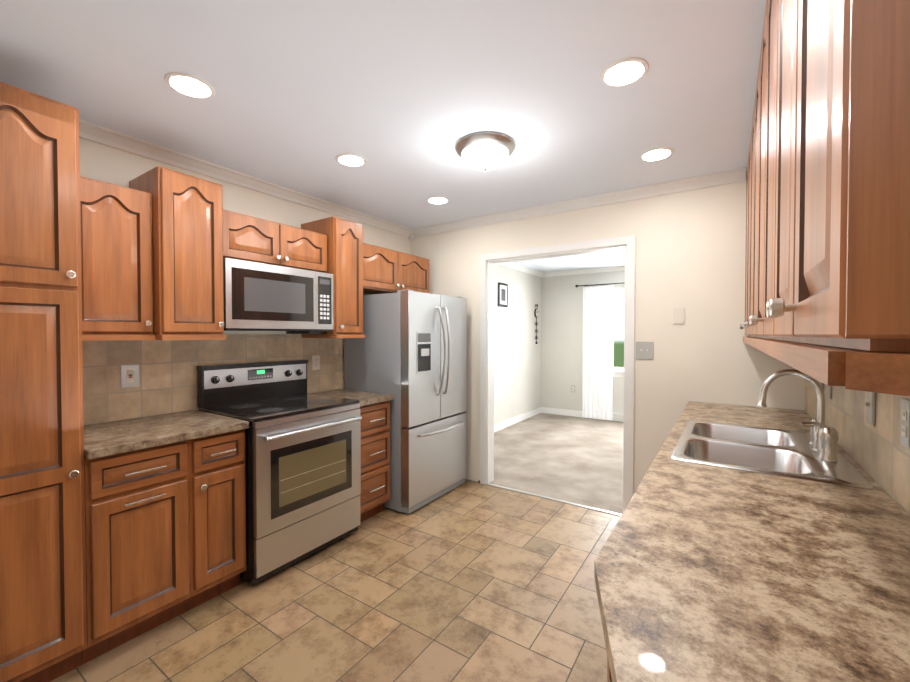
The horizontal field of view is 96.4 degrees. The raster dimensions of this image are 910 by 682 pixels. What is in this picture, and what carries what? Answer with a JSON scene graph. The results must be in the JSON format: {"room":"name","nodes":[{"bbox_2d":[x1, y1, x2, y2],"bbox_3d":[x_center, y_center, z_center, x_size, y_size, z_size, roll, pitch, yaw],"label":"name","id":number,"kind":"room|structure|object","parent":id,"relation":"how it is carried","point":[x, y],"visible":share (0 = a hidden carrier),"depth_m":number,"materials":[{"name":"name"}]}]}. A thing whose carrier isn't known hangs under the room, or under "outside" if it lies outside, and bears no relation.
{"room":"kitchen","nodes":[
{"label":"kitchen","id":0,"kind":"room"},
{"bbox_2d":[79,137,410,424],"bbox_3d":[-0.724,0.100,4.177,0.104,2.578,8.360,1,1,34],"label":"wall","id":1,"kind":"structure","parent":0,"point":[167,368],"depth_m":2.57,"materials":[{"name":"beige tile"}]},
{"bbox_2d":[80,176,155,340],"bbox_3d":[-1.823,-0.394,2.098,0.375,0.780,0.353,1,1,34],"label":"upper cabinet","id":2,"kind":"object","parent":1,"relation":"attached to","point":[116,261],"visible":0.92,"depth_m":2.03,"materials":[{"name":"brown wood"}]},
{"bbox_2d":[121,364,138,387],"bbox_3d":[-1.880,0.203,2.353,0.010,0.130,0.085,1,1,34],"label":"outlet","id":3,"kind":"object","parent":1,"relation":"attached to","point":[129,375],"visible":1,"depth_m":2.35,"materials":[{"name":"white plastic"}]},
{"bbox_2d":[129,166,225,339],"bbox_3d":[-1.601,-0.464,2.361,0.450,0.910,0.327,1,1,34],"label":"upper cabinet","id":4,"kind":"object","parent":1,"relation":"attached to","point":[187,250],"visible":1,"depth_m":2.22,"materials":[{"name":"brown wood"}]},
{"bbox_2d":[223,209,326,272],"bbox_3d":[-1.315,-0.657,2.850,0.375,0.300,0.804,1,1,34],"label":"upper cabinet","id":5,"kind":"object","parent":1,"relation":"attached to","point":[251,239],"visible":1,"depth_m":2.72,"materials":[{"name":"brown wood"}]},
{"bbox_2d":[223,258,333,333],"bbox_3d":[-1.303,-0.275,2.848,0.406,0.450,0.792,1,1,34],"label":"microwave","id":6,"kind":"object","parent":5,"relation":"attached to","point":[264,297],"visible":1,"depth_m":2.67,"materials":[{"name":"silver metal"}]},
{"bbox_2d":[312,355,319,369],"bbox_3d":[-1.167,0.182,3.415,0.009,0.120,0.075,1,1,34],"label":"electrical outlet","id":7,"kind":"object","parent":1,"relation":"attached to","point":[315,362],"visible":1,"depth_m":3.41,"materials":[{"name":"beige plastic"}]},
{"bbox_2d":[301,216,364,337],"bbox_3d":[-0.977,-0.484,3.290,0.450,0.920,0.293,1,1,34],"label":"upper cabinet","id":8,"kind":"object","parent":1,"relation":"attached to","point":[345,253],"visible":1,"depth_m":3.16,"materials":[{"name":"brown wood"}]},
{"bbox_2d":[363,243,429,293],"bbox_3d":[-0.652,-0.644,3.839,0.375,0.380,0.979,1,1,34],"label":"upper cabinet","id":9,"kind":"object","parent":1,"relation":"attached to","point":[385,270],"visible":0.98,"depth_m":3.71,"materials":[{"name":"brown wood"}]},
{"bbox_2d":[79,119,745,511],"bbox_3d":[0.827,0.117,3.172,3.600,2.578,8.220,1,1,34],"label":"trim","id":10,"kind":"structure","parent":1,"relation":"attached to","point":[159,153],"depth_m":3.34,"materials":[{"name":"white wood"}]},
{"bbox_2d":[50,413,622,681],"bbox_3d":[0.810,1.435,3.169,3.800,0.070,8.360,1,1,34],"label":"floor","id":11,"kind":"structure","parent":0,"point":[475,581],"depth_m":2.24,"materials":[{"name":"brown tile"}]},
{"bbox_2d":[0,82,86,681],"bbox_3d":[-1.920,0.226,1.718,0.650,2.408,0.400,1,1,34],"label":"pantry cabinet","id":12,"kind":"object","parent":11,"relation":"on","point":[43,622],"visible":1,"depth_m":1.61,"materials":[{"name":"brown wood"}]},
{"bbox_2d":[82,440,189,663],"bbox_3d":[-1.695,0.962,2.065,0.650,0.926,0.403,1,1,34],"label":"base cabinet","id":13,"kind":"object","parent":11,"relation":"on","point":[137,533],"visible":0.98,"depth_m":1.88,"materials":[{"name":"brown wood"}]},
{"bbox_2d":[84,410,248,458],"bbox_3d":[-1.618,0.474,2.182,0.639,0.039,0.696,1,1,34],"label":"countertop","id":14,"kind":"structure","parent":13,"relation":"on","point":[113,438],"depth_m":2.10,"materials":[{"name":"stone"}]},
{"bbox_2d":[184,429,245,611],"bbox_3d":[-1.501,0.957,2.355,0.650,0.926,0.291,1,1,34],"label":"base cabinet","id":15,"kind":"object","parent":11,"relation":"on","point":[217,496],"visible":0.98,"depth_m":2.18,"materials":[{"name":"brown wood"}]},
{"bbox_2d":[196,360,361,584],"bbox_3d":[-1.157,0.786,2.780,0.731,1.253,0.794,1,1,34],"label":"electric range","id":16,"kind":"object","parent":11,"relation":"on","point":[303,465],"visible":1,"depth_m":2.61,"materials":[{"name":"silver metal"}]},
{"bbox_2d":[360,401,389,521],"bbox_3d":[-0.863,0.941,3.304,0.650,0.926,0.388,1,1,34],"label":"base cabinet","id":17,"kind":"object","parent":11,"relation":"on","point":[375,460],"visible":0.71,"depth_m":3.16,"materials":[{"name":"brown wood"}]},
{"bbox_2d":[310,389,393,405],"bbox_3d":[-0.868,0.455,3.299,0.639,0.039,0.388,1,1,34],"label":"countertop","id":18,"kind":"structure","parent":17,"relation":"on","point":[366,398],"depth_m":3.25,"materials":[{"name":"stone"}]},
{"bbox_2d":[344,290,466,513],"bbox_3d":[-0.401,0.488,3.764,0.828,1.815,0.867,1,1,34],"label":"refrigerator","id":19,"kind":"object","parent":11,"relation":"on","point":[409,351],"visible":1,"depth_m":3.42,"materials":[{"name":"grey metal"}]},
{"bbox_2d":[607,655,611,681],"bbox_3d":[0.423,0.989,0.466,0.625,0.926,0.713,1,1,34],"label":"base cabinet","id":20,"kind":"object","parent":11,"relation":"on","point":[609,678],"depth_m":0.62,"materials":[{"name":"brown wood"}]},
{"bbox_2d":[594,401,909,681],"bbox_3d":[1.094,0.486,1.478,0.649,0.039,3.193,1,1,34],"label":"countertop","id":21,"kind":"structure","parent":20,"relation":"on","point":[706,573],"depth_m":0.83,"materials":[{"name":"stone"}]},
{"bbox_2d":[671,420,872,488],"bbox_3d":[1.321,0.556,1.793,0.575,0.203,0.860,1,1,34],"label":"double-bowl sink","id":22,"kind":"object","parent":21,"relation":"in","point":[783,452],"visible":0.54,"depth_m":1.77,"materials":[{"name":"silver metal"}]},
{"bbox_2d":[756,369,838,461],"bbox_3d":[1.423,0.287,1.714,0.247,0.336,0.295,1,1,34],"label":"gooseneck faucet","id":23,"kind":"object","parent":21,"relation":"on","point":[824,439],"visible":1,"depth_m":1.66,"materials":[{"name":"silver metal"}]},
{"bbox_2d":[0,0,765,272],"bbox_3d":[0.810,-1.212,3.124,3.800,0.080,8.360,1,1,34],"label":"ceiling","id":24,"kind":"structure","parent":0,"point":[402,97],"depth_m":1.84,"materials":[{"name":"paint"}]},
{"bbox_2d":[164,72,215,98],"bbox_3d":[-1.191,-1.145,1.831,0.195,0.007,0.195,1,1,34],"label":"recessed light","id":25,"kind":"object","parent":24,"relation":"in","point":[186,84],"depth_m":1.82,"materials":[{"name":"white glass"}]},
{"bbox_2d":[335,153,366,166],"bbox_3d":[-0.667,-1.159,2.611,0.195,0.007,0.195,1,1,34],"label":"recessed light","id":26,"kind":"object","parent":24,"relation":"in","point":[347,159],"depth_m":2.60,"materials":[{"name":"white"}]},
{"bbox_2d":[426,196,448,203],"bbox_3d":[-0.143,-1.172,3.392,0.195,0.007,0.195,1,1,34],"label":"recessed light","id":27,"kind":"object","parent":24,"relation":"in","point":[435,199],"depth_m":3.38,"materials":[{"name":"white glass"}]},
{"bbox_2d":[455,131,514,171],"bbox_3d":[0.178,-1.082,2.418,0.356,0.154,0.356,1,1,34],"label":"dome light","id":28,"kind":"object","parent":24,"relation":"attached to","point":[485,151],"visible":1,"depth_m":2.32,"materials":[{"name":"white glass"}]},
{"bbox_2d":[600,57,648,86],"bbox_3d":[0.722,-1.144,1.739,0.195,0.007,0.195,1,1,34],"label":"recessed light","id":29,"kind":"object","parent":24,"relation":"in","point":[624,72],"depth_m":1.73,"materials":[{"name":"white glass"}]},
{"bbox_2d":[639,147,673,160],"bbox_3d":[1.252,-1.157,2.527,0.195,0.007,0.195,1,1,34],"label":"recessed light","id":30,"kind":"object","parent":24,"relation":"in","point":[660,153],"depth_m":2.51,"materials":[{"name":"white glass"}]},
{"bbox_2d":[498,282,507,306],"bbox_3d":[0.733,-0.704,6.220,0.019,0.360,0.300,1,1,34],"label":"picture frame","id":31,"kind":"object","parent":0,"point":[502,294],"visible":0.98,"depth_m":6.20,"materials":[{"name":"black wood"}]},
{"bbox_2d":[534,304,538,343],"bbox_3d":[1.466,-0.304,7.325,0.043,0.723,0.170,1,1,34],"label":"wall decoration","id":32,"kind":"object","parent":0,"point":[536,312],"visible":0.96,"depth_m":7.32,"materials":[{"name":"black"}]},
{"bbox_2d":[575,282,623,286],"bbox_3d":[2.976,-0.944,6.520,2.085,0.046,0.111,1,1,34],"label":"curtain rod","id":33,"kind":"object","parent":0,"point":[598,284],"visible":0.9,"depth_m":6.85,"materials":[{"name":"black metal"}]},
{"bbox_2d":[582,285,612,420],"bbox_3d":[2.412,0.201,6.879,0.500,2.242,0.036,1,1,34],"label":"sheer curtain","id":34,"kind":"object","parent":33,"relation":"hanging from","point":[597,395],"visible":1,"depth_m":6.88,"materials":[{"name":"white fabric"}]},
{"bbox_2d":[411,170,802,494],"bbox_3d":[0.929,0.110,3.585,3.270,2.578,0.120,1,1,34],"label":"wall","id":35,"kind":"structure","parent":0,"point":[689,251],"depth_m":3.16,"materials":[{"name":"beige paint"}]},
{"bbox_2d":[636,342,653,359],"bbox_3d":[1.464,0.074,3.141,0.125,0.135,0.017,1,1,34],"label":"switch plate","id":36,"kind":"object","parent":35,"relation":"attached to","point":[644,350],"visible":1,"depth_m":3.14,"materials":[{"name":"grey plastic"}]},
{"bbox_2d":[673,308,684,323],"bbox_3d":[1.658,-0.186,3.012,0.075,0.120,0.007,1,1,34],"label":"switch plate","id":37,"kind":"object","parent":35,"relation":"attached to","point":[678,315],"visible":1,"depth_m":3.01,"materials":[{"name":"beige plastic"}]},
{"bbox_2d":[613,412,623,420],"bbox_3d":[2.674,1.262,6.795,0.350,0.133,0.026,1,1,34],"label":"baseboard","id":38,"kind":"structure","parent":0,"point":[618,416],"depth_m":6.75,"materials":[{"name":"white wood"}]},
{"bbox_2d":[803,378,909,514],"bbox_3d":[1.071,0.158,0.750,0.114,2.578,4.670,1,1,34],"label":"wall","id":39,"kind":"structure","parent":0,"point":[878,449],"depth_m":1.39,"materials":[{"name":"beige tile"}]},
{"bbox_2d":[743,173,746,331],"bbox_3d":[1.904,-0.589,2.371,0.320,1.131,0.776,1,1,34],"label":"upper cabinet","id":40,"kind":"object","parent":39,"relation":"attached to","point":[744,322],"depth_m":2.70,"materials":[{"name":"brown wood"}]},
{"bbox_2d":[743,103,754,339],"bbox_3d":[1.519,-0.579,1.799,0.320,1.131,0.835,1,1,34],"label":"upper cabinet","id":41,"kind":"object","parent":39,"relation":"attached to","point":[751,158],"depth_m":2.24,"materials":[{"name":"brown wood"}]},
{"bbox_2d":[751,0,766,343],"bbox_3d":[1.119,-0.569,1.203,0.320,1.131,0.834,1,1,34],"label":"upper cabinet","id":42,"kind":"object","parent":39,"relation":"attached to","point":[759,177],"depth_m":1.54,"materials":[{"name":"brown wood"}]},
{"bbox_2d":[763,0,838,371],"bbox_3d":[0.720,-0.559,0.609,0.320,1.131,0.829,1,1,34],"label":"upper cabinet","id":43,"kind":"object","parent":39,"relation":"attached to","point":[827,277],"depth_m":0.65,"materials":[{"name":"brown wood"}]},
{"bbox_2d":[825,384,831,398],"bbox_3d":[1.815,0.213,1.980,0.017,0.130,0.080,1,1,34],"label":"switch plate","id":44,"kind":"object","parent":39,"relation":"attached to","point":[829,392],"visible":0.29,"depth_m":1.95,"materials":[{"name":"grey plastic"}]},
{"bbox_2d":[865,391,875,425],"bbox_3d":[1.431,0.223,1.407,0.017,0.130,0.080,1,1,34],"label":"switch plate","id":45,"kind":"object","parent":39,"relation":"attached to","point":[870,406],"visible":0.76,"depth_m":1.39,"materials":[{"name":"grey plastic"}]},
{"bbox_2d":[835,0,909,371],"bbox_3d":[0.445,-0.550,0.212,0.306,1.102,0.357,1,1,34],"label":"upper cabinet","id":46,"kind":"object","parent":39,"relation":"attached to","point":[872,197],"depth_m":0.37,"materials":[{"name":"brown wood"}]},
{"bbox_2d":[839,356,909,391],"bbox_3d":[0.434,-0.552,0.181,0.318,1.131,0.299,1,1,34],"label":"upper cabinet","id":47,"kind":"object","parent":39,"relation":"attached to","point":[892,377],"depth_m":0.36,"materials":[{"name":"brown wood"}]},
{"bbox_2d":[900,398,909,449],"bbox_3d":[1.244,0.227,1.122,0.009,0.130,0.080,1,1,34],"label":"electrical outlet","id":48,"kind":"object","parent":39,"relation":"attached to","point":[905,422],"visible":1,"depth_m":1.12,"materials":[{"name":"white plastic"}]},
{"label":"outside","id":49,"kind":"structure","parent":0,"visible":0},
{"bbox_2d":[613,295,623,366],"bbox_3d":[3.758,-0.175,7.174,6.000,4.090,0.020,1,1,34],"label":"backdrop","id":50,"kind":"structure","parent":49,"point":[618,339],"depth_m":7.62,"materials":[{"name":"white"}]}
]}

